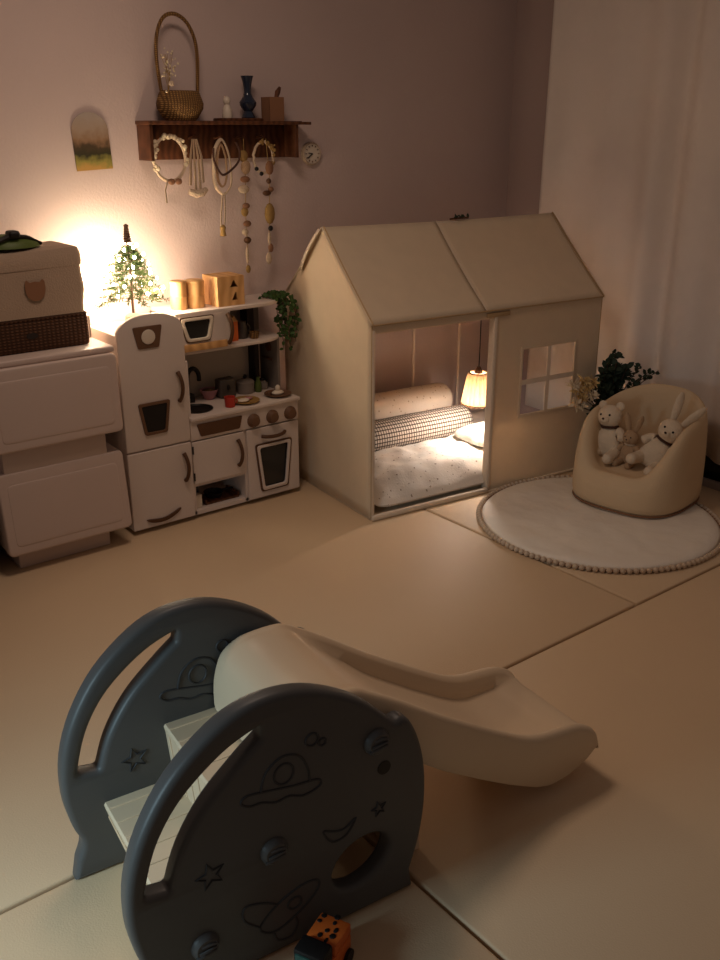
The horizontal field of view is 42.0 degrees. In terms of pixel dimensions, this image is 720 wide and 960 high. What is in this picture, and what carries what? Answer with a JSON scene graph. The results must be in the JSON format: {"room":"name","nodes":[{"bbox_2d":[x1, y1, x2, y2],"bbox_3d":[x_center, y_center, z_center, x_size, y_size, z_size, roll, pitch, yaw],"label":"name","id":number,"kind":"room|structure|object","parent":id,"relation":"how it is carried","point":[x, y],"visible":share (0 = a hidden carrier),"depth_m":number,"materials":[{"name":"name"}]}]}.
{"room":"children's room","nodes":[
{"label":"children's room","id":0,"kind":"room"},
{"bbox_2d":[0,0,516,411],"bbox_3d":[-1.202,-1.167,3.640,5.250,2.990,0.080,-16,26,-35],"label":"wall","id":1,"kind":"structure","parent":0,"point":[407,104],"depth_m":4.13,"materials":[{"name":"paint"}]},
{"bbox_2d":[71,112,112,170],"bbox_3d":[-1.046,-1.319,3.654,0.157,0.216,0.003,-16,26,-35],"label":"picture card","id":2,"kind":"object","parent":1,"relation":"attached to","point":[89,130],"visible":1,"depth_m":3.65,"materials":[{"name":"multicoloured paper"}]},
{"bbox_2d":[135,120,301,160],"bbox_3d":[-0.575,-1.426,3.929,0.727,0.150,0.130,-16,26,-35],"label":"wall shelf","id":3,"kind":"object","parent":1,"relation":"attached to","point":[284,134],"visible":0.95,"depth_m":3.94,"materials":[{"name":"brown wood"}]},
{"bbox_2d":[151,133,188,202],"bbox_3d":[-0.769,-1.269,3.811,0.174,0.270,0.042,-16,26,-35],"label":"flower wreath","id":4,"kind":"object","parent":3,"relation":"hanging from","point":[177,180],"visible":0.96,"depth_m":3.80,"materials":[{"name":"fabric"}]},
{"bbox_2d":[154,11,203,120],"bbox_3d":[-0.722,-1.635,3.711,0.200,0.396,0.144,-16,26,-35],"label":"wicker basket","id":5,"kind":"object","parent":3,"relation":"on","point":[175,105],"visible":0.99,"depth_m":3.70,"materials":[{"name":"brown wicker"}]},
{"bbox_2d":[160,47,178,92],"bbox_3d":[-0.739,-1.591,3.640,0.067,0.163,0.065,0,21,0],"label":"bouquet","id":6,"kind":"object","parent":5,"relation":"in","point":[171,83],"visible":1,"depth_m":3.64,"materials":[{"name":"beige plant"}]},
{"bbox_2d":[188,139,207,197],"bbox_3d":[-0.674,-1.288,3.875,0.091,0.232,0.041,-16,26,-35],"label":"necklace","id":7,"kind":"object","parent":3,"relation":"hanging from","point":[200,192],"visible":1,"depth_m":3.88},
{"bbox_2d":[212,138,231,236],"bbox_3d":[-0.578,-1.235,3.964,0.096,0.399,0.027,-16,26,-35],"label":"garland","id":8,"kind":"object","parent":3,"relation":"hanging from","point":[215,174],"visible":1,"depth_m":3.94},
{"bbox_2d":[212,142,240,175],"bbox_3d":[-0.557,-1.342,3.920,0.137,0.134,0.010,-16,26,-35],"label":"headband","id":9,"kind":"object","parent":3,"relation":"hanging from","point":[236,143],"visible":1,"depth_m":3.93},
{"bbox_2d":[213,118,263,120],"bbox_3d":[-0.511,-1.518,3.944,0.202,0.011,0.082,-16,26,-35],"label":"tray","id":10,"kind":"object","parent":3,"relation":"on","point":[214,119],"visible":1,"depth_m":3.90,"materials":[{"name":"brown wood"}]},
{"bbox_2d":[222,96,231,117],"bbox_3d":[-0.553,-1.548,3.894,0.042,0.088,0.041,-16,26,-35],"label":"figurine","id":11,"kind":"object","parent":10,"relation":"on","point":[227,112],"visible":0.97,"depth_m":3.88,"materials":[{"name":"white wood"}]},
{"bbox_2d":[239,76,255,117],"bbox_3d":[-0.472,-1.608,3.940,0.072,0.168,0.072,-16,26,-35],"label":"vase","id":12,"kind":"object","parent":10,"relation":"on","point":[247,103],"visible":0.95,"depth_m":3.92,"materials":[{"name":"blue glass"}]},
{"bbox_2d":[238,139,250,272],"bbox_3d":[-0.497,-1.184,4.072,0.064,0.562,0.028,-16,26,-35],"label":"garland","id":13,"kind":"object","parent":3,"relation":"hanging from","point":[245,165],"visible":1,"depth_m":4.04,"materials":[{"name":"wood"}]},
{"bbox_2d":[240,150,247,161],"bbox_3d":[-0.498,-1.382,3.997,0.042,0.050,0.024,-16,26,-35],"label":"bead","id":14,"kind":"object","parent":13,"relation":"on","point":[244,155],"depth_m":3.99},
{"bbox_2d":[241,208,247,216],"bbox_3d":[-0.501,-1.166,4.076,0.034,0.040,0.020,-16,26,-35],"label":"bead","id":15,"kind":"object","parent":13,"relation":"on","point":[244,212],"depth_m":4.07},
{"bbox_2d":[241,160,250,173],"bbox_3d":[-0.490,-1.342,4.019,0.046,0.060,0.024,-16,26,-35],"label":"bead","id":16,"kind":"object","parent":13,"relation":"on","point":[245,165],"depth_m":4.01},
{"bbox_2d":[252,139,275,175],"bbox_3d":[-0.414,-1.396,4.054,0.116,0.152,0.028,-16,26,-35],"label":"wreath","id":17,"kind":"object","parent":3,"relation":"hanging from","point":[271,146],"visible":1,"depth_m":4.04,"materials":[{"name":"fabric"}]},
{"bbox_2d":[262,138,274,263],"bbox_3d":[-0.402,-1.219,4.119,0.058,0.531,0.028,-16,26,-35],"label":"garland","id":18,"kind":"object","parent":3,"relation":"hanging from","point":[269,209],"visible":1,"depth_m":4.12,"materials":[{"name":"brown wood"}]},
{"bbox_2d":[261,97,283,120],"bbox_3d":[-0.374,-1.590,4.016,0.072,0.095,0.068,-16,26,-35],"label":"wooden cup","id":19,"kind":"object","parent":3,"relation":"on","point":[272,108],"visible":0.86,"depth_m":3.99,"materials":[{"name":"brown wood"}]},
{"bbox_2d":[274,86,280,96],"bbox_3d":[-0.364,-1.615,4.015,0.065,0.133,0.024,-16,26,-35],"label":"wooden spoon","id":20,"kind":"object","parent":19,"relation":"in","point":[277,91],"visible":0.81,"depth_m":4.00,"materials":[{"name":"brown wood"}]},
{"bbox_2d":[301,142,320,164],"bbox_3d":[-0.222,-1.489,4.274,0.100,0.100,0.024,-16,26,-35],"label":"wall clock","id":21,"kind":"object","parent":1,"relation":"attached to","point":[310,151],"visible":1,"depth_m":4.26,"materials":[{"name":"plastic"}]},
{"bbox_2d":[506,0,553,413],"bbox_3d":[2.356,-1.044,3.314,0.100,2.990,4.920,-16,26,-35],"label":"wall","id":22,"kind":"structure","parent":0,"point":[534,18],"depth_m":4.89,"materials":[{"name":"paint"}]},
{"bbox_2d":[525,0,719,464],"bbox_3d":[2.132,-1.134,3.382,0.104,2.670,3.882,-16,26,-35],"label":"curtain","id":23,"kind":"object","parent":22,"relation":"hanging from","point":[630,175],"visible":0.75,"depth_m":4.39,"materials":[{"name":"fabric"}]},
{"bbox_2d":[702,455,719,490],"bbox_3d":[2.441,-0.706,3.268,0.040,2.390,4.560,-16,26,-35],"label":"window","id":24,"kind":"structure","parent":22,"relation":"in","point":[711,475],"depth_m":4.52,"materials":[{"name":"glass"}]},
{"bbox_3d":[0.307,0.897,2.336,5.200,0.050,4.950,-16,26,-35],"label":"floor","id":25,"kind":"structure","parent":0,"visible":0},
{"bbox_2d":[0,837,498,959],"bbox_3d":[-0.257,1.336,1.048,2.027,0.040,2.317,-16,26,-35],"label":"play mat","id":26,"kind":"object","parent":25,"relation":"on","point":[80,919],"visible":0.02,"depth_m":2.00,"materials":[{"name":"plastic"}]},
{"bbox_2d":[294,913,353,959],"bbox_3d":[-0.074,0.946,1.883,0.086,0.098,0.131,10,23,25],"label":"toy truck","id":27,"kind":"object","parent":26,"relation":"on","point":[329,937],"visible":1,"depth_m":1.87,"materials":[{"name":"orange plastic"}]},
{"bbox_2d":[58,597,598,959],"bbox_3d":[-0.002,0.561,2.170,1.269,0.616,0.482,-13,24,-30],"label":"slide","id":28,"kind":"object","parent":26,"relation":"on","point":[230,778],"visible":1,"depth_m":1.99,"materials":[{"name":"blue plastic"}]},
{"bbox_2d":[0,477,633,914],"bbox_3d":[-0.997,0.579,3.050,3.522,0.040,1.938,-16,26,-35],"label":"play mat","id":29,"kind":"object","parent":25,"relation":"on","point":[421,589],"visible":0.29,"depth_m":3.36,"materials":[{"name":"plastic"}]},
{"bbox_2d":[0,337,131,567],"bbox_3d":[-1.236,-0.117,3.677,0.505,0.820,0.395,-16,26,-35],"label":"storage cabinet","id":30,"kind":"object","parent":29,"relation":"on","point":[63,487],"visible":0.95,"depth_m":3.53,"materials":[{"name":"white plastic"}]},
{"bbox_2d":[0,310,89,355],"bbox_3d":[-1.271,-0.560,3.511,0.451,0.126,0.226,-16,26,-35],"label":"lidded basket","id":31,"kind":"object","parent":30,"relation":"on","point":[19,336],"visible":0.69,"depth_m":3.46,"materials":[{"name":"wicker"}]},
{"bbox_2d":[0,230,83,321],"bbox_3d":[-1.266,-0.761,3.430,0.448,0.308,0.223,-16,26,-35],"label":"storage box","id":32,"kind":"object","parent":31,"relation":"on","point":[45,279],"depth_m":3.39,"materials":[{"name":"fabric"}]},
{"bbox_2d":[87,315,90,337],"bbox_3d":[-1.110,-0.613,3.709,0.044,0.085,0.110,-16,26,-35],"label":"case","id":33,"kind":"object","parent":30,"relation":"on","point":[88,317],"visible":0.16,"depth_m":3.68,"materials":[{"name":"white plastic"}]},
{"bbox_2d":[90,294,299,531],"bbox_3d":[-0.685,-0.326,4.070,0.842,0.897,0.326,-16,26,-35],"label":"toy kitchen","id":34,"kind":"object","parent":29,"relation":"on","point":[172,441],"visible":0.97,"depth_m":3.95,"materials":[{"name":"white paint"}]},
{"bbox_2d":[93,224,169,319],"bbox_3d":[-0.921,-0.808,3.716,0.317,0.404,0.244,-16,26,-35],"label":"tree","id":35,"kind":"object","parent":34,"relation":"on","point":[129,250],"visible":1,"depth_m":3.70,"materials":[{"name":"green plant"}]},
{"bbox_2d":[90,312,190,529],"bbox_3d":[-0.902,-0.267,3.909,0.288,0.895,0.326,-16,26,-35],"label":"fridge","id":36,"kind":"object","parent":34,"relation":"in","point":[154,439],"depth_m":3.80,"materials":[{"name":"white wood"}]},
{"bbox_2d":[169,279,187,310],"bbox_3d":[-0.754,-0.770,3.896,0.073,0.118,0.073,-16,26,-35],"label":"canister","id":37,"kind":"object","parent":34,"relation":"on","point":[178,291],"visible":1,"depth_m":3.87,"materials":[{"name":"brown wood"}]},
{"bbox_2d":[188,366,200,392],"bbox_3d":[-0.733,-0.422,4.114,0.080,0.157,0.020,-16,26,-35],"label":"faucet","id":38,"kind":"object","parent":34,"relation":"on","point":[190,369],"depth_m":4.10,"materials":[{"name":"black plastic"}]},
{"bbox_2d":[185,278,204,308],"bbox_3d":[-0.695,-0.785,3.940,0.085,0.115,0.085,-16,26,-35],"label":"canister","id":39,"kind":"object","parent":34,"relation":"on","point":[194,286],"visible":0.84,"depth_m":3.91,"materials":[{"name":"brown wood"}]},
{"bbox_2d":[196,493,201,508],"bbox_3d":[-0.711,0.090,4.100,0.032,0.062,0.030,-16,26,-35],"label":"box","id":40,"kind":"object","parent":34,"relation":"on","point":[198,495],"visible":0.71,"depth_m":4.09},
{"bbox_2d":[190,403,212,413],"bbox_3d":[-0.700,-0.307,4.021,0.140,0.008,0.140,-16,26,-35],"label":"sink basin","id":41,"kind":"object","parent":34,"relation":"in","point":[196,408],"depth_m":4.03,"materials":[{"name":"black plastic"}]},
{"bbox_2d":[199,387,217,399],"bbox_3d":[-0.671,-0.384,4.167,0.084,0.048,0.084,-16,26,-35],"label":"bowl","id":42,"kind":"object","parent":34,"relation":"on","point":[209,393],"visible":1,"depth_m":4.15,"materials":[{"name":"pink plastic"}]},
{"bbox_2d":[150,294,278,355],"bbox_3d":[-0.605,-0.681,4.076,0.550,0.176,0.220,-16,26,-35],"label":"shelf","id":43,"kind":"object","parent":34,"relation":"attached to","point":[206,329],"depth_m":3.95,"materials":[{"name":"white paint"}]},
{"bbox_2d":[185,346,248,396],"bbox_3d":[-0.691,-0.501,4.205,0.485,0.275,0.013,-16,26,-35],"label":"backsplash","id":44,"kind":"structure","parent":34,"relation":"attached to","point":[233,362],"depth_m":4.23,"materials":[{"name":"white wood"}]},
{"bbox_2d":[202,485,239,504],"bbox_3d":[-0.645,0.067,4.216,0.174,0.025,0.110,-16,26,-35],"label":"tray","id":45,"kind":"object","parent":34,"relation":"in","point":[231,493],"visible":0.61,"depth_m":4.21,"materials":[{"name":"brown wood"}]},
{"bbox_2d":[203,486,232,497],"bbox_3d":[-0.638,0.054,4.231,0.145,0.022,0.090,-16,26,-35],"label":"pan","id":46,"kind":"object","parent":45,"relation":"on","point":[214,492],"visible":1,"depth_m":4.23,"materials":[{"name":"black plastic"}]},
{"bbox_2d":[203,487,222,497],"bbox_3d":[-0.659,0.060,4.215,0.090,0.022,0.090,-16,26,-35],"label":"bowl","id":47,"kind":"object","parent":46,"relation":"on","point":[214,492],"depth_m":4.23,"materials":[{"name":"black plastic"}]},
{"bbox_2d":[202,271,244,306],"bbox_3d":[-0.584,-0.818,4.014,0.130,0.124,0.124,-16,26,-35],"label":"shape sorter","id":48,"kind":"object","parent":34,"relation":"on","point":[221,289],"visible":0.99,"depth_m":3.97,"materials":[{"name":"brown wood"}]},
{"bbox_2d":[215,376,235,398],"bbox_3d":[-0.600,-0.414,4.189,0.084,0.090,0.064,-16,26,-35],"label":"toaster","id":49,"kind":"object","parent":34,"relation":"on","point":[226,385],"visible":0.98,"depth_m":4.17,"materials":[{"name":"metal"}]},
{"bbox_2d":[224,395,237,407],"bbox_3d":[-0.561,-0.339,4.054,0.050,0.045,0.058,5,21,14],"label":"cup","id":50,"kind":"object","parent":34,"relation":"on","point":[229,400],"visible":1,"depth_m":4.04,"materials":[{"name":"red ceramic"}]},
{"bbox_2d":[231,315,238,340],"bbox_3d":[-0.558,-0.662,4.081,0.040,0.110,0.040,-16,26,-35],"label":"milk carton","id":51,"kind":"object","parent":34,"relation":"on","point":[235,338],"visible":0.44,"depth_m":4.07,"materials":[{"name":"orange plastic"}]},
{"bbox_2d":[237,320,249,338],"bbox_3d":[-0.521,-0.665,4.139,0.064,0.075,0.064,2,21,6],"label":"jug","id":52,"kind":"object","parent":34,"relation":"on","point":[243,331],"visible":0.8,"depth_m":4.12,"materials":[{"name":"metal"}]},
{"bbox_2d":[189,387,299,421],"bbox_3d":[-0.578,-0.349,4.167,0.554,0.017,0.304,-16,26,-35],"label":"countertop","id":53,"kind":"structure","parent":34,"relation":"on","point":[219,409],"depth_m":4.11,"materials":[{"name":"white paint"}]},
{"bbox_2d":[236,374,254,393],"bbox_3d":[-0.523,-0.440,4.264,0.086,0.085,0.086,-16,26,-35],"label":"pot","id":54,"kind":"object","parent":34,"relation":"on","point":[244,385],"visible":1,"depth_m":4.24,"materials":[{"name":"black plastic"}]},
{"bbox_2d":[235,396,259,403],"bbox_3d":[-0.503,-0.351,4.121,0.124,0.020,0.124,-16,26,-35],"label":"plate","id":55,"kind":"object","parent":34,"relation":"on","point":[241,399],"visible":0.95,"depth_m":4.12,"materials":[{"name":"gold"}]},
{"bbox_2d":[249,330,258,338],"bbox_3d":[-0.468,-0.641,4.139,0.048,0.030,0.048,-16,26,-35],"label":"basket","id":56,"kind":"object","parent":34,"relation":"on","point":[254,334],"visible":1,"depth_m":4.12,"materials":[{"name":"wicker"}]},
{"bbox_2d":[255,376,261,391],"bbox_3d":[-0.466,-0.438,4.279,0.032,0.070,0.032,-16,26,-35],"label":"bottle","id":57,"kind":"object","parent":34,"relation":"on","point":[258,386],"visible":1,"depth_m":4.27,"materials":[{"name":"green glass"}]},
{"bbox_2d":[260,377,267,388],"bbox_3d":[-0.451,-0.450,4.335,0.050,0.054,0.050,-16,26,-35],"label":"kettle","id":58,"kind":"object","parent":34,"relation":"on","point":[264,383],"visible":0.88,"depth_m":4.32,"materials":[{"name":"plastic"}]},
{"bbox_2d":[245,419,299,499],"bbox_3d":[-0.383,-0.089,4.231,0.273,0.328,0.052,-16,26,-35],"label":"oven","id":59,"kind":"object","parent":34,"relation":"in","point":[272,450],"depth_m":4.23,"materials":[{"name":"white wood"}]},
{"bbox_2d":[264,385,291,396],"bbox_3d":[-0.371,-0.405,4.221,0.124,0.050,0.124,-16,26,-35],"label":"plate","id":60,"kind":"object","parent":34,"relation":"on","point":[277,392],"visible":1,"depth_m":4.21,"materials":[{"name":"brown wood"}]},
{"bbox_2d":[258,290,301,350],"bbox_3d":[-0.356,-0.716,4.210,0.196,0.279,0.146,-16,26,-35],"label":"ivy garland","id":61,"kind":"object","parent":34,"relation":"hanging from","point":[280,296],"visible":1,"depth_m":4.21,"materials":[{"name":"green plant"}]},
{"bbox_2d":[362,566,719,959],"bbox_3d":[1.614,0.813,2.432,2.723,0.040,2.317,-16,26,-35],"label":"play mat","id":62,"kind":"object","parent":25,"relation":"on","point":[618,857],"visible":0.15,"depth_m":2.32,"materials":[{"name":"plastic"}]},
{"bbox_2d":[423,471,719,606],"bbox_3d":[0.874,0.056,4.434,1.228,0.040,1.938,-16,26,-35],"label":"play mat","id":63,"kind":"object","parent":25,"relation":"on","point":[637,589],"visible":0.14,"depth_m":3.59,"materials":[{"name":"plastic"}]},
{"bbox_2d":[285,212,604,520],"bbox_3d":[0.387,-0.619,4.454,1.331,1.208,0.773,-13,24,-30],"label":"house","id":64,"kind":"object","parent":63,"relation":"on","point":[524,274],"visible":0.95,"depth_m":4.19,"materials":[{"name":"fabric"}]},
{"bbox_2d":[450,213,468,219],"bbox_3d":[0.459,-1.206,4.287,0.120,0.028,0.040,-13,24,-30],"label":"clip","id":65,"kind":"object","parent":64,"relation":"on","point":[462,216],"visible":1,"depth_m":4.29,"materials":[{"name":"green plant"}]},
{"bbox_2d":[461,320,486,408],"bbox_3d":[0.560,-0.679,4.357,0.156,0.681,0.156,-13,24,-30],"label":"pendant lamp","id":66,"kind":"object","parent":64,"relation":"hanging from","point":[474,392],"visible":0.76,"depth_m":4.40,"materials":[{"name":"white fabric"}]},
{"bbox_3d":[0.365,-0.118,4.688,1.240,0.085,0.605,-13,24,-30],"label":"mattress","id":67,"kind":"object","parent":64,"relation":"in","visible":0},
{"bbox_2d":[375,405,472,451],"bbox_3d":[0.194,-0.235,4.633,0.860,0.167,0.172,-13,24,-30],"label":"bolster cushion","id":68,"kind":"object","parent":67,"relation":"on","point":[411,428],"visible":0.51,"depth_m":4.61,"materials":[{"name":"fabric"}]},
{"bbox_2d":[375,383,452,419],"bbox_3d":[0.107,-0.357,4.714,0.840,0.166,0.171,-13,24,-30],"label":"bolster cushion","id":69,"kind":"object","parent":68,"relation":"on","point":[414,399],"visible":0.4,"depth_m":4.72,"materials":[{"name":"fabric"}]},
{"bbox_2d":[374,434,483,506],"bbox_3d":[0.310,-0.068,4.422,0.858,0.132,0.416,-13,24,-30],"label":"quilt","id":70,"kind":"object","parent":67,"relation":"on","point":[431,467],"visible":0.67,"depth_m":4.30,"materials":[{"name":"white fabric"}]},
{"bbox_2d":[454,421,484,446],"bbox_3d":[0.626,-0.236,4.602,0.260,0.086,0.230,-13,24,-30],"label":"pillow","id":71,"kind":"object","parent":70,"relation":"on","point":[473,434],"visible":0.38,"depth_m":4.54,"materials":[{"name":"white fabric"}]},
{"bbox_2d":[471,410,484,423],"bbox_3d":[0.746,-0.276,4.864,0.300,0.087,0.520,-13,24,-30],"label":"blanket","id":72,"kind":"object","parent":67,"relation":"on","point":[479,416],"visible":0.04,"depth_m":4.93,"materials":[{"name":"beige fabric"}]},
{"bbox_2d":[476,475,719,573],"bbox_3d":[1.030,0.163,4.050,1.048,0.032,1.048,-6,21,-14],"label":"mat","id":73,"kind":"object","parent":63,"relation":"on","point":[538,518],"visible":0.76,"depth_m":3.89,"materials":[{"name":"fabric"}]},
{"bbox_2d":[572,384,707,517],"bbox_3d":[1.260,-0.152,4.194,0.520,0.465,0.560,18,27,40],"label":"armchair","id":74,"kind":"object","parent":73,"relation":"on","point":[675,482],"visible":0.73,"depth_m":4.09,"materials":[{"name":"fabric"}]},
{"bbox_2d":[597,400,624,463],"bbox_3d":[1.104,-0.216,4.207,0.179,0.264,0.186,18,27,39],"label":"teddy bear","id":75,"kind":"object","parent":74,"relation":"on","point":[610,435],"visible":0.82,"depth_m":4.19},
{"bbox_2d":[611,413,643,468],"bbox_3d":[1.185,-0.172,4.144,0.115,0.229,0.112,18,27,39],"label":"doll","id":76,"kind":"object","parent":74,"relation":"on","point":[630,437],"visible":0.9,"depth_m":4.15,"materials":[{"name":"beige fabric"}]},
{"bbox_2d":[626,392,706,474],"bbox_3d":[1.310,-0.201,4.066,0.303,0.353,0.168,-6,21,-15],"label":"doll","id":77,"kind":"object","parent":74,"relation":"on","point":[656,446],"visible":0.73,"depth_m":4.06,"materials":[{"name":"white fabric"}]},
{"bbox_2d":[565,349,659,414],"bbox_3d":[1.137,-0.292,4.426,0.466,0.618,0.269,-16,26,-35],"label":"plant","id":78,"kind":"object","parent":63,"relation":"on","point":[612,376],"visible":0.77,"depth_m":4.41,"materials":[{"name":"green plant"}]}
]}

